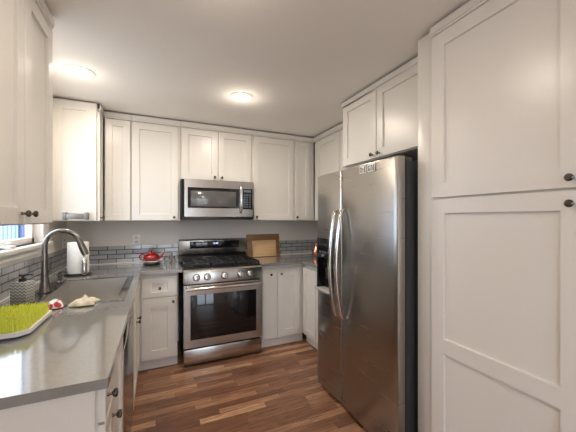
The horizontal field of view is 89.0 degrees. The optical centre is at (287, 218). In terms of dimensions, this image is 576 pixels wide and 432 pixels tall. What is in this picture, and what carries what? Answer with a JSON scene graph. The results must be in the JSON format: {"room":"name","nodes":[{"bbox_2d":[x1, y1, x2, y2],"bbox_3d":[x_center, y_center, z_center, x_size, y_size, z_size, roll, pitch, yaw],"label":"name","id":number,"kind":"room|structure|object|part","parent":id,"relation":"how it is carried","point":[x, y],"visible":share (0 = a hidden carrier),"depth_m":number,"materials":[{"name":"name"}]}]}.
{"room":"kitchen","nodes":[
{"label":"kitchen","id":0,"kind":"room"},
{"bbox_2d":[16,221,66,253],"bbox_3d":[-0.816,0.180,-0.294,0.110,2.400,6.930,0,0,-24],"label":"wall","id":1,"kind":"structure","parent":0,"point":[57,239],"depth_m":2.54,"materials":[{"name":"beige paint"}]},
{"bbox_2d":[0,223,53,268],"bbox_3d":[-1.749,-0.311,1.847,0.154,1.178,1.100,0,0,-24],"label":"window","id":2,"kind":"structure","parent":1,"relation":"in","point":[29,251],"depth_m":1.98,"materials":[{"name":"white paint"}]},
{"bbox_2d":[0,242,15,249],"bbox_3d":[-1.648,0.158,1.710,0.063,0.043,0.132,0,0,-24],"label":"window crank","id":3,"kind":"object","parent":2,"relation":"on","point":[6,246],"depth_m":1.71,"materials":[{"name":"white plastic"}]},
{"bbox_2d":[0,0,53,225],"bbox_3d":[-1.182,-0.491,1.103,0.359,1.030,0.700,0,0,-24],"label":"upper cabinet","id":4,"kind":"object","parent":1,"relation":"attached to","point":[26,35],"visible":1,"depth_m":1.18,"materials":[{"name":"white paint"}]},
{"bbox_3d":[-0.986,-0.461,1.003,0.020,0.961,0.346,0,0,-24],"label":"door","id":5,"kind":"part","parent":4,"relation":"part of","materials":[{"name":"white paint"}]},
{"bbox_3d":[-1.019,-0.021,1.141,0.030,0.027,0.027,0,0,-24],"label":"knob","id":6,"kind":"part","parent":4,"relation":"part of","materials":[{"name":"brown metal"}]},
{"bbox_3d":[-1.049,-0.021,1.209,0.030,0.027,0.027,0,0,-24],"label":"knob","id":7,"kind":"part","parent":4,"relation":"part of","materials":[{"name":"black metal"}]},
{"bbox_3d":[-1.128,-0.461,1.321,0.020,0.961,0.339,0,0,-24],"label":"door","id":8,"kind":"part","parent":4,"relation":"part of","materials":[{"name":"white paint"}]},
{"bbox_3d":[-1.053,-0.981,1.161,0.026,0.050,0.700,0,0,-24],"label":"crown rail","id":9,"kind":"part","parent":4,"relation":"part of","materials":[{"name":"white paint"}]},
{"bbox_2d":[0,266,66,302],"bbox_3d":[-1.651,0.461,1.743,0.007,0.010,2.490,0,0,-24],"label":"trim","id":10,"kind":"structure","parent":1,"relation":"attached to","point":[66,266],"depth_m":2.16,"materials":[{"name":"white paint"}]},
{"bbox_2d":[0,248,66,300],"bbox_3d":[-1.663,0.373,1.748,0.009,0.183,2.509,0,0,-24],"label":"tile backsplash","id":11,"kind":"structure","parent":1,"relation":"attached to","point":[9,274],"depth_m":2.02,"materials":[{"name":"grey tile"}]},
{"bbox_2d":[62,236,64,248],"bbox_3d":[-2.122,0.222,2.775,0.010,0.116,0.072,0,0,-24],"label":"wall outlet","id":12,"kind":"object","parent":1,"relation":"attached to","point":[63,237],"visible":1,"depth_m":2.76,"materials":[{"name":"white plastic"}]},
{"bbox_2d":[53,98,103,220],"bbox_3d":[-1.832,-0.494,2.585,0.383,1.024,0.215,0,0,-24],"label":"upper cabinet","id":13,"kind":"object","parent":1,"relation":"attached to","point":[77,125],"visible":0.94,"depth_m":2.50,"materials":[{"name":"white paint"}]},
{"bbox_2d":[62,212,88,219],"bbox_3d":[-1.779,-0.025,2.458,0.176,0.060,0.051,0,0,-24],"label":"towel bar","id":14,"kind":"object","parent":13,"relation":"attached to","point":[65,215],"visible":1,"depth_m":2.44,"materials":[{"name":"grey metal"}]},
{"bbox_3d":[-1.688,-0.464,2.633,0.020,0.955,0.153,0,0,-24],"label":"door","id":15,"kind":"part","parent":13,"relation":"part of","materials":[{"name":"white paint"}]},
{"bbox_3d":[-1.696,-0.979,2.657,0.026,0.055,0.195,0,0,-24],"label":"crown rail","id":16,"kind":"part","parent":13,"relation":"part of","materials":[{"name":"white paint"}]},
{"bbox_2d":[67,120,317,340],"bbox_3d":[-0.883,0.180,3.554,3.310,2.400,0.150,0,0,-24],"label":"wall","id":17,"kind":"structure","parent":0,"point":[97,233],"depth_m":3.30,"materials":[{"name":"beige paint"}]},
{"bbox_2d":[104,111,130,220],"bbox_3d":[-1.682,-0.494,2.930,0.222,1.024,0.334,0,0,-24],"label":"upper cabinet","id":18,"kind":"object","parent":17,"relation":"attached to","point":[117,125],"visible":0.94,"depth_m":2.79,"materials":[{"name":"white paint"}]},
{"bbox_3d":[-1.619,-0.979,2.789,0.222,0.055,0.026,0,0,-24],"label":"crown rail","id":19,"kind":"part","parent":18,"relation":"part of","materials":[{"name":"white paint"}]},
{"bbox_2d":[89,260,165,264],"bbox_3d":[-1.700,0.461,3.091,1.016,0.010,0.007,0,0,-24],"label":"trim","id":20,"kind":"structure","parent":17,"relation":"attached to","point":[163,260],"depth_m":3.05,"materials":[{"name":"white paint"}]},
{"bbox_2d":[89,244,177,263],"bbox_3d":[-1.704,0.373,3.099,1.017,0.183,0.009,0,0,-24],"label":"tile backsplash","id":21,"kind":"structure","parent":17,"relation":"attached to","point":[102,254],"depth_m":3.09,"materials":[{"name":"grey tile"}]},
{"bbox_2d":[133,234,139,244],"bbox_3d":[-1.622,0.222,3.135,0.072,0.116,0.010,0,0,-24],"label":"wall outlet","id":22,"kind":"object","parent":17,"relation":"attached to","point":[136,237],"visible":1,"depth_m":3.13,"materials":[{"name":"white plastic"}]},
{"bbox_2d":[131,115,179,220],"bbox_3d":[-1.370,-0.494,3.055,0.446,1.024,0.359,0,0,-24],"label":"upper cabinet","id":23,"kind":"object","parent":17,"relation":"attached to","point":[155,142],"visible":1,"depth_m":2.92,"materials":[{"name":"white paint"}]},
{"bbox_3d":[-1.312,-0.979,2.926,0.446,0.055,0.026,0,0,-24],"label":"crown rail","id":24,"kind":"part","parent":23,"relation":"part of","materials":[{"name":"white paint"}]},
{"bbox_2d":[180,121,251,181],"bbox_3d":[-0.817,-0.709,3.303,0.762,0.594,0.359,0,0,-24],"label":"upper cabinet","id":25,"kind":"object","parent":17,"relation":"attached to","point":[207,152],"visible":0.97,"depth_m":3.15,"materials":[{"name":"white paint"}]},
{"bbox_3d":[-0.931,-0.678,3.100,0.370,0.525,0.020,0,0,-24],"label":"door","id":26,"kind":"part","parent":25,"relation":"part of","materials":[{"name":"white paint"}]},
{"bbox_3d":[-0.759,-0.979,3.174,0.762,0.055,0.026,0,0,-24],"label":"crown rail","id":27,"kind":"part","parent":25,"relation":"part of","materials":[{"name":"white paint"}]},
{"bbox_2d":[180,179,253,219],"bbox_3d":[-0.794,-0.201,3.254,0.756,0.414,0.452,0,0,-24],"label":"microwave","id":28,"kind":"object","parent":25,"relation":"attached to","point":[199,199],"visible":0.99,"depth_m":3.08,"materials":[{"name":"silver metal"}]},
{"bbox_3d":[-0.506,-0.219,3.168,0.025,0.313,0.060,0,0,-24],"label":"handle","id":29,"kind":"part","parent":28,"relation":"part of","materials":[{"name":"silver metal"}]},
{"bbox_3d":[-0.452,-0.217,3.232,0.114,0.226,0.025,0,0,-24],"label":"control panel","id":30,"kind":"part","parent":28,"relation":"part of","materials":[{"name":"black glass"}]},
{"bbox_3d":[-0.590,-0.678,3.253,0.366,0.525,0.020,0,0,-24],"label":"door","id":31,"kind":"part","parent":25,"relation":"part of","materials":[{"name":"white paint"}]},
{"bbox_2d":[247,130,294,220],"bbox_3d":[-0.225,-0.494,3.567,0.530,1.024,0.359,0,0,-24],"label":"upper cabinet","id":32,"kind":"object","parent":17,"relation":"attached to","point":[272,154],"visible":0.98,"depth_m":3.44,"materials":[{"name":"white paint"}]},
{"bbox_3d":[-0.168,-0.979,3.438,0.530,0.055,0.026,0,0,-24],"label":"crown rail","id":33,"kind":"part","parent":32,"relation":"part of","materials":[{"name":"white paint"}]},
{"bbox_2d":[245,239,316,254],"bbox_3d":[-0.033,0.373,3.846,1.096,0.183,0.009,0,0,-24],"label":"tile backsplash","id":34,"kind":"structure","parent":17,"relation":"attached to","point":[286,246],"depth_m":3.90,"materials":[{"name":"grey tile"}]},
{"bbox_2d":[294,136,313,219],"bbox_3d":[0.143,-0.494,3.732,0.274,1.024,0.359,0,0,-24],"label":"upper cabinet","id":35,"kind":"object","parent":17,"relation":"attached to","point":[303,146],"visible":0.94,"depth_m":3.60,"materials":[{"name":"white paint"}]},
{"bbox_3d":[0.174,-0.464,3.594,0.191,0.955,0.020,0,0,-24],"label":"door","id":36,"kind":"part","parent":35,"relation":"part of","materials":[{"name":"white paint"}]},
{"bbox_3d":[0.201,-0.979,3.603,0.274,0.055,0.026,0,0,-24],"label":"crown rail","id":37,"kind":"part","parent":35,"relation":"part of","materials":[{"name":"white paint"}]},
{"bbox_2d":[131,333,367,431],"bbox_3d":[0.521,1.430,0.414,3.310,0.100,7.130,0,0,-24],"label":"floor","id":38,"kind":"structure","parent":0,"point":[276,388],"depth_m":2.27,"materials":[{"name":"brown wood"}]},
{"bbox_2d":[0,338,122,431],"bbox_3d":[-0.944,0.936,0.984,0.697,0.879,0.533,0,0,-24],"label":"base cabinet","id":39,"kind":"object","parent":38,"relation":"on","point":[101,410],"visible":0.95,"depth_m":0.84,"materials":[{"name":"white paint"}]},
{"bbox_3d":[-0.862,0.888,0.738,0.641,0.781,0.018,0,0,-24],"label":"panel","id":40,"kind":"part","parent":39,"relation":"part of","materials":[{"name":"white paint"}]},
{"bbox_2d":[0,260,181,409],"bbox_3d":[-1.195,0.481,1.946,1.026,0.030,2.529,0,0,-24],"label":"countertop","id":41,"kind":"structure","parent":39,"relation":"on","point":[74,350],"depth_m":1.05,"materials":[{"name":"grey stone"}]},
{"bbox_2d":[0,301,51,340],"bbox_3d":[-1.239,0.430,1.226,0.336,0.070,0.330,0,0,-24],"label":"drying rack","id":42,"kind":"object","parent":41,"relation":"on","point":[20,320],"visible":1,"depth_m":1.23,"materials":[{"name":"green plastic"}]},
{"bbox_2d":[48,299,63,308],"bbox_3d":[-1.231,0.443,1.547,0.073,0.034,0.121,0,0,-39],"label":"cloth","id":43,"kind":"object","parent":41,"relation":"on","point":[54,304],"visible":0.87,"depth_m":1.52,"materials":[{"name":"white fabric"}]},
{"bbox_2d":[38,228,88,292],"bbox_3d":[-1.446,0.261,1.899,0.268,0.400,0.097,0,0,-24],"label":"kitchen faucet","id":44,"kind":"object","parent":41,"relation":"on","point":[44,287],"visible":1,"depth_m":1.84,"materials":[{"name":"silver metal"}]},
{"bbox_3d":[-1.450,0.166,1.882,0.211,0.210,0.031,0,0,-24],"label":"spout","id":45,"kind":"part","parent":44,"relation":"part of","materials":[{"name":"silver metal"}]},
{"bbox_2d":[12,275,133,305],"bbox_3d":[-1.343,0.559,1.927,0.532,0.197,0.795,0,0,-24],"label":"sink","id":46,"kind":"object","parent":41,"relation":"in","point":[106,289],"visible":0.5,"depth_m":2.21,"materials":[{"name":"grey metal"}]},
{"bbox_2d":[10,273,34,304],"bbox_3d":[-1.455,0.383,1.614,0.096,0.165,0.066,0,0,-4],"label":"soap dispenser","id":47,"kind":"object","parent":46,"relation":"on","point":[22,291],"visible":0.97,"depth_m":1.58,"materials":[{"name":"grey ceramic"}]},
{"bbox_2d":[56,271,67,282],"bbox_3d":[-1.647,0.418,2.133,0.068,0.085,0.044,0,0,-24],"label":"pump","id":48,"kind":"object","parent":46,"relation":"on","point":[59,276],"visible":1,"depth_m":2.12,"materials":[{"name":"silver metal"}]},
{"bbox_2d":[38,277,126,304],"bbox_3d":[-1.309,0.560,1.929,0.388,0.195,0.733,0,0,-24],"label":"basin","id":49,"kind":"object","parent":46,"relation":"in","point":[110,289],"depth_m":2.22,"materials":[{"name":"grey metal"}]},
{"bbox_2d":[68,295,99,306],"bbox_3d":[-1.112,0.437,1.600,0.121,0.046,0.121,0,0,-14],"label":"cloth","id":50,"kind":"object","parent":46,"relation":"on","point":[85,300],"visible":1,"depth_m":1.57,"materials":[{"name":"beige fabric"}]},
{"bbox_2d":[64,241,91,276],"bbox_3d":[-1.751,0.325,2.445,0.196,0.282,0.203,0,0,-24],"label":"paper towel holder","id":51,"kind":"object","parent":41,"relation":"on","point":[77,264],"visible":0.86,"depth_m":2.38,"materials":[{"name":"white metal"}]},
{"bbox_3d":[-1.665,0.376,2.394,0.040,0.160,0.040,0,0,-24],"label":"tension arm","id":52,"kind":"part","parent":51,"relation":"part of","materials":[{"name":"silver metal"}]},
{"bbox_2d":[143,262,160,265],"bbox_3d":[-1.376,0.457,2.967,0.164,0.018,0.164,0,0,-24],"label":"trivet","id":53,"kind":"object","parent":41,"relation":"on","point":[158,263],"visible":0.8,"depth_m":2.92,"materials":[{"name":"black metal"}]},
{"bbox_2d":[141,259,162,263],"bbox_3d":[-1.376,0.431,2.967,0.216,0.031,0.216,0,0,-24],"label":"plate","id":54,"kind":"object","parent":53,"relation":"on","point":[160,260],"visible":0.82,"depth_m":2.91,"materials":[{"name":"white ceramic"}]},
{"bbox_2d":[139,250,164,261],"bbox_3d":[-1.377,0.373,2.966,0.190,0.125,0.158,0,0,15],"label":"teapot","id":55,"kind":"object","parent":54,"relation":"on","point":[150,256],"visible":0.93,"depth_m":2.92,"materials":[{"name":"red ceramic"}]},
{"bbox_2d":[166,256,170,264],"bbox_3d":[-1.219,0.423,2.982,0.044,0.085,0.044,0,0,-24],"label":"glass shaker","id":56,"kind":"object","parent":41,"relation":"on","point":[168,261],"visible":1,"depth_m":2.97,"materials":[{"name":"white"}]},
{"bbox_2d":[171,256,175,263],"bbox_3d":[-1.186,0.423,3.030,0.044,0.085,0.044,0,0,-24],"label":"glass shaker","id":57,"kind":"object","parent":41,"relation":"on","point":[173,260],"visible":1,"depth_m":3.02,"materials":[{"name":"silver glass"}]},
{"bbox_3d":[-0.599,0.562,0.967,0.020,0.103,0.178,0,0,-24],"label":"drawer","id":58,"kind":"part","parent":39,"relation":"part of","materials":[{"name":"white paint"}]},
{"bbox_3d":[-0.599,0.949,0.967,0.020,0.651,0.178,0,0,-24],"label":"door","id":59,"kind":"part","parent":39,"relation":"part of","materials":[{"name":"white paint"}]},
{"bbox_3d":[-0.551,0.548,0.922,0.030,0.027,0.027,0,0,-24],"label":"knob","id":60,"kind":"part","parent":39,"relation":"part of","materials":[{"name":"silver metal"}]},
{"bbox_3d":[-0.595,0.680,1.021,0.030,0.027,0.027,0,0,-24],"label":"knob","id":61,"kind":"part","parent":39,"relation":"part of","materials":[{"name":"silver metal"}]},
{"bbox_3d":[-0.704,0.892,1.201,0.020,0.763,0.321,0,0,-24],"label":"door","id":62,"kind":"part","parent":39,"relation":"part of","materials":[{"name":"white paint"}]},
{"bbox_2d":[123,303,132,431],"bbox_3d":[-1.125,0.941,1.532,0.522,0.871,0.598,0,0,-24],"label":"dishwasher","id":63,"kind":"object","parent":38,"relation":"on","point":[128,333],"visible":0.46,"depth_m":1.58,"materials":[{"name":"silver metal"}]},
{"bbox_3d":[-0.898,0.559,1.634,0.022,0.102,0.598,0,0,-24],"label":"control panel","id":64,"kind":"part","parent":63,"relation":"part of","materials":[{"name":"silver metal"}]},
{"bbox_2d":[133,283,141,410],"bbox_3d":[-1.460,0.944,2.138,0.697,0.865,0.765,0,0,-24],"label":"base cabinet","id":65,"kind":"object","parent":38,"relation":"on","point":[136,321],"visible":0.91,"depth_m":2.20,"materials":[{"name":"white paint"}]},
{"bbox_3d":[-1.099,0.892,2.085,0.020,0.763,0.367,0,0,-24],"label":"door","id":66,"kind":"part","parent":65,"relation":"part of","materials":[{"name":"white paint"}]},
{"bbox_3d":[-1.251,0.892,2.424,0.020,0.763,0.362,0,0,-24],"label":"door","id":67,"kind":"part","parent":65,"relation":"part of","materials":[{"name":"white paint"}]},
{"bbox_2d":[138,273,177,370],"bbox_3d":[-1.303,0.936,2.932,0.340,0.879,0.639,0,0,-24],"label":"base cabinet","id":68,"kind":"object","parent":38,"relation":"on","point":[158,293],"visible":0.97,"depth_m":2.68,"materials":[{"name":"white paint"}]},
{"bbox_3d":[-1.177,0.625,2.683,0.297,0.172,0.020,0,0,-24],"label":"drawer","id":69,"kind":"part","parent":68,"relation":"part of","materials":[{"name":"white paint"}]},
{"bbox_3d":[-1.177,1.000,2.683,0.297,0.548,0.020,0,0,-24],"label":"door","id":70,"kind":"part","parent":68,"relation":"part of","materials":[{"name":"white paint"}]},
{"bbox_2d":[179,238,261,365],"bbox_3d":[-0.734,0.804,3.117,0.762,1.152,0.720,0,0,-24],"label":"gas range","id":71,"kind":"object","parent":38,"relation":"on","point":[220,285],"visible":1,"depth_m":2.88,"materials":[{"name":"silver metal"}]},
{"bbox_3d":[-0.847,0.545,2.718,0.060,0.060,0.034,0,-8,-24],"label":"knob","id":72,"kind":"part","parent":71,"relation":"part of","materials":[{"name":"silver metal"}]},
{"bbox_3d":[-0.848,0.293,3.406,0.560,0.083,0.007,0,0,-24],"label":"display panel","id":73,"kind":"part","parent":71,"relation":"part of","materials":[{"name":"black glass"}]},
{"bbox_2d":[179,260,260,269],"bbox_3d":[-0.742,0.474,3.135,0.760,0.017,0.570,0,0,-24],"label":"cooktop","id":74,"kind":"object","parent":71,"relation":"in","point":[242,265],"depth_m":2.93,"materials":[{"name":"black metal"}]},
{"bbox_3d":[-0.626,1.284,2.875,0.756,0.137,0.060,0,0,-24],"label":"storage drawer","id":75,"kind":"part","parent":71,"relation":"part of","materials":[{"name":"silver metal"}]},
{"bbox_3d":[-0.625,0.910,2.874,0.756,0.584,0.058,0,0,-24],"label":"oven door","id":76,"kind":"part","parent":71,"relation":"part of","materials":[{"name":"silver metal"}]},
{"bbox_3d":[-0.629,0.540,2.884,0.760,0.130,0.102,0,0,-24],"label":"control panel","id":77,"kind":"part","parent":71,"relation":"part of","materials":[{"name":"silver metal"}]},
{"bbox_3d":[-0.601,0.647,2.820,0.718,0.026,0.070,0,0,-24],"label":"handle","id":78,"kind":"part","parent":71,"relation":"part of","materials":[{"name":"silver metal"}]},
{"bbox_2d":[260,264,303,347],"bbox_3d":[-0.165,0.936,3.441,0.508,0.879,0.639,0,0,-24],"label":"base cabinet","id":79,"kind":"object","parent":38,"relation":"on","point":[282,285],"visible":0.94,"depth_m":3.18,"materials":[{"name":"white paint"}]},
{"bbox_3d":[-0.199,0.906,3.121,0.156,0.735,0.020,0,0,-24],"label":"door","id":80,"kind":"part","parent":79,"relation":"part of","materials":[{"name":"white paint"}]},
{"bbox_3d":[0.008,0.906,3.213,0.264,0.735,0.020,0,0,-24],"label":"door","id":81,"kind":"part","parent":79,"relation":"part of","materials":[{"name":"white paint"}]},
{"bbox_2d":[303,265,317,349],"bbox_3d":[0.597,0.936,3.059,0.608,0.879,0.775,0,0,-24],"label":"base cabinet","id":82,"kind":"object","parent":38,"relation":"on","point":[310,294],"visible":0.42,"depth_m":3.14,"materials":[{"name":"white paint"}]},
{"bbox_2d":[253,253,316,267],"bbox_3d":[0.247,0.481,3.227,1.111,0.030,1.369,0,0,-24],"label":"countertop","id":83,"kind":"structure","parent":82,"relation":"on","point":[309,259],"depth_m":3.29,"materials":[{"name":"grey stone"}]},
{"bbox_2d":[246,234,279,256],"bbox_3d":[-0.309,0.327,3.680,0.432,0.273,0.054,0,0,-24],"label":"cutting board","id":84,"kind":"object","parent":83,"relation":"on","point":[249,237],"visible":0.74,"depth_m":3.66,"materials":[{"name":"brown wood"}]},
{"bbox_2d":[252,240,275,256],"bbox_3d":[-0.293,0.364,3.631,0.310,0.198,0.048,0,0,-24],"label":"cutting board","id":85,"kind":"object","parent":83,"relation":"on","point":[260,248],"visible":0.98,"depth_m":3.62,"materials":[{"name":"brown wood"}]},
{"bbox_2d":[311,243,316,255],"bbox_3d":[0.355,0.388,3.686,0.113,0.155,0.112,0,0,8],"label":"jug","id":86,"kind":"object","parent":83,"relation":"on","point":[314,250],"visible":0.61,"depth_m":3.65,"materials":[{"name":"brown"}]},
{"bbox_3d":[0.389,0.983,2.804,0.020,0.583,0.468,0,0,-24],"label":"door","id":87,"kind":"part","parent":82,"relation":"part of","materials":[{"name":"white paint"}]},
{"bbox_2d":[314,156,417,431],"bbox_3d":[0.751,0.509,2.185,0.888,1.741,0.901,0,0,-24],"label":"refrigerator","id":88,"kind":"object","parent":38,"relation":"on","point":[367,286],"visible":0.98,"depth_m":1.81,"materials":[{"name":"grey metal"}]},
{"bbox_3d":[0.332,0.492,2.299,0.064,1.695,0.351,0,0,-24],"label":"freezer door","id":89,"kind":"part","parent":88,"relation":"part of","materials":[{"name":"silver metal"}]},
{"bbox_3d":[0.329,0.322,2.147,0.086,0.791,0.032,0,0,-24],"label":"handle","id":90,"kind":"part","parent":88,"relation":"part of","materials":[{"name":"silver metal"}]},
{"bbox_3d":[0.363,0.322,2.072,0.086,0.791,0.032,0,0,-24],"label":"handle","id":91,"kind":"part","parent":88,"relation":"part of","materials":[{"name":"silver metal"}]},
{"bbox_2d":[360,165,365,173],"bbox_3d":[0.480,-0.317,1.885,0.004,0.050,0.060,0,0,-24],"label":"magnet","id":92,"kind":"object","parent":88,"relation":"attached to","point":[362,168],"visible":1,"depth_m":1.88,"materials":[{"name":"white plastic"}]},
{"bbox_2d":[368,163,374,171],"bbox_3d":[0.514,-0.317,1.808,0.004,0.050,0.068,0,0,-24],"label":"magnet","id":93,"kind":"object","parent":88,"relation":"attached to","point":[371,167],"visible":1,"depth_m":1.80,"materials":[{"name":"white plastic"}]},
{"bbox_3d":[0.517,0.492,1.885,0.064,1.695,0.545,0,0,-24],"label":"fridge door","id":94,"kind":"part","parent":88,"relation":"part of","materials":[{"name":"silver metal"}]},
{"bbox_2d":[418,33,433,431],"bbox_3d":[1.096,0.187,1.761,0.750,2.386,0.104,0,0,-24],"label":"panel","id":95,"kind":"object","parent":38,"relation":"on","point":[425,198],"visible":0.2,"depth_m":1.61,"materials":[{"name":"white paint"}]},
{"bbox_2d":[430,0,575,431],"bbox_3d":[1.225,0.185,1.408,0.809,2.382,0.640,0,0,-24],"label":"pantry cabinet","id":96,"kind":"object","parent":38,"relation":"on","point":[504,71],"visible":1,"depth_m":1.22,"materials":[{"name":"white paint"}]},
{"bbox_3d":[0.891,-0.981,1.258,0.026,0.050,0.640,0,0,-24],"label":"crown rail","id":97,"kind":"part","parent":96,"relation":"part of","materials":[{"name":"white paint"}]},
{"bbox_3d":[0.890,0.587,1.268,0.020,1.375,0.613,0,0,-24],"label":"door","id":98,"kind":"part","parent":96,"relation":"part of","materials":[{"name":"white paint"}]},
{"bbox_3d":[0.890,-0.531,1.268,0.020,0.842,0.613,0,0,-24],"label":"door","id":99,"kind":"part","parent":96,"relation":"part of","materials":[{"name":"white paint"}]},
{"bbox_3d":[0.975,-0.054,1.014,0.030,0.027,0.027,0,0,-24],"label":"knob","id":100,"kind":"part","parent":96,"relation":"part of","materials":[{"name":"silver metal"}]},
{"bbox_3d":[0.975,-0.144,1.014,0.030,0.027,0.027,0,0,-24],"label":"knob","id":101,"kind":"part","parent":96,"relation":"part of","materials":[{"name":"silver metal"}]},
{"bbox_2d":[44,0,469,144],"bbox_3d":[0.521,-1.070,0.414,3.310,0.100,7.130,0,0,-24],"label":"ceiling","id":102,"kind":"structure","parent":0,"point":[299,61],"depth_m":1.79,"materials":[{"name":"paint"}]},
{"bbox_2d":[62,64,95,78],"bbox_3d":[-1.444,-1.015,2.027,0.192,0.010,0.192,0,0,-24],"label":"recessed light","id":103,"kind":"object","parent":102,"relation":"in","point":[74,70],"visible":1,"depth_m":2.02,"materials":[{"name":"white glass"}]},
{"bbox_2d":[230,92,252,101],"bbox_3d":[-0.387,-1.015,2.445,0.192,0.010,0.192,0,0,-24],"label":"recessed light","id":104,"kind":"object","parent":102,"relation":"in","point":[237,96],"visible":1,"depth_m":2.43,"materials":[{"name":"white"}]},
{"bbox_3d":[1.959,0.180,0.947,0.150,2.400,6.930,0,0,-24],"label":"wall","id":105,"kind":"structure","parent":0,"visible":0},
{"bbox_2d":[313,123,346,219],"bbox_3d":[0.674,-0.494,3.229,0.329,1.024,1.045,0,0,-24],"label":"upper cabinet","id":106,"kind":"object","parent":105,"relation":"attached to","point":[329,144],"visible":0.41,"depth_m":3.34,"materials":[{"name":"white paint"}]},
{"bbox_3d":[0.535,-0.979,3.167,0.026,0.055,1.045,0,0,-24],"label":"crown rail","id":107,"kind":"part","parent":106,"relation":"part of","materials":[{"name":"white paint"}]},
{"bbox_3d":[0.456,-0.464,3.353,0.020,0.955,0.488,0,0,-24],"label":"door","id":108,"kind":"part","parent":106,"relation":"part of","materials":[{"name":"white paint"}]},
{"bbox_3d":[0.652,-0.464,2.913,0.020,0.955,0.464,0,0,-24],"label":"door","id":109,"kind":"part","parent":106,"relation":"part of","materials":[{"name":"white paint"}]},
{"bbox_2d":[341,56,417,168],"bbox_3d":[0.930,-0.726,2.259,0.654,0.561,0.925,0,0,-24],"label":"upper cabinet","id":110,"kind":"object","parent":105,"relation":"attached to","point":[380,122],"visible":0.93,"depth_m":2.09,"materials":[{"name":"white paint"}]},
{"bbox_3d":[0.571,-0.711,2.360,0.020,0.517,0.422,0,0,-24],"label":"door","id":111,"kind":"part","parent":110,"relation":"part of","materials":[{"name":"white paint"}]},
{"bbox_3d":[0.666,-0.981,2.141,0.026,0.050,0.925,0,0,-24],"label":"crown rail","id":112,"kind":"part","parent":110,"relation":"part of","materials":[{"name":"white paint"}]},
{"bbox_3d":[0.756,-0.711,1.946,0.020,0.517,0.473,0,0,-24],"label":"door","id":113,"kind":"part","parent":110,"relation":"part of","materials":[{"name":"white paint"}]},
{"label":"outside","id":114,"kind":"structure","parent":0,"visible":0},
{"bbox_2d":[0,225,20,240],"bbox_3d":[-7.374,-0.570,5.465,3.600,4.900,6.400,0,0,-24],"label":"neighbouring house","id":115,"kind":"structure","parent":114,"point":[8,232],"depth_m":6.58,"materials":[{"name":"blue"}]}
]}

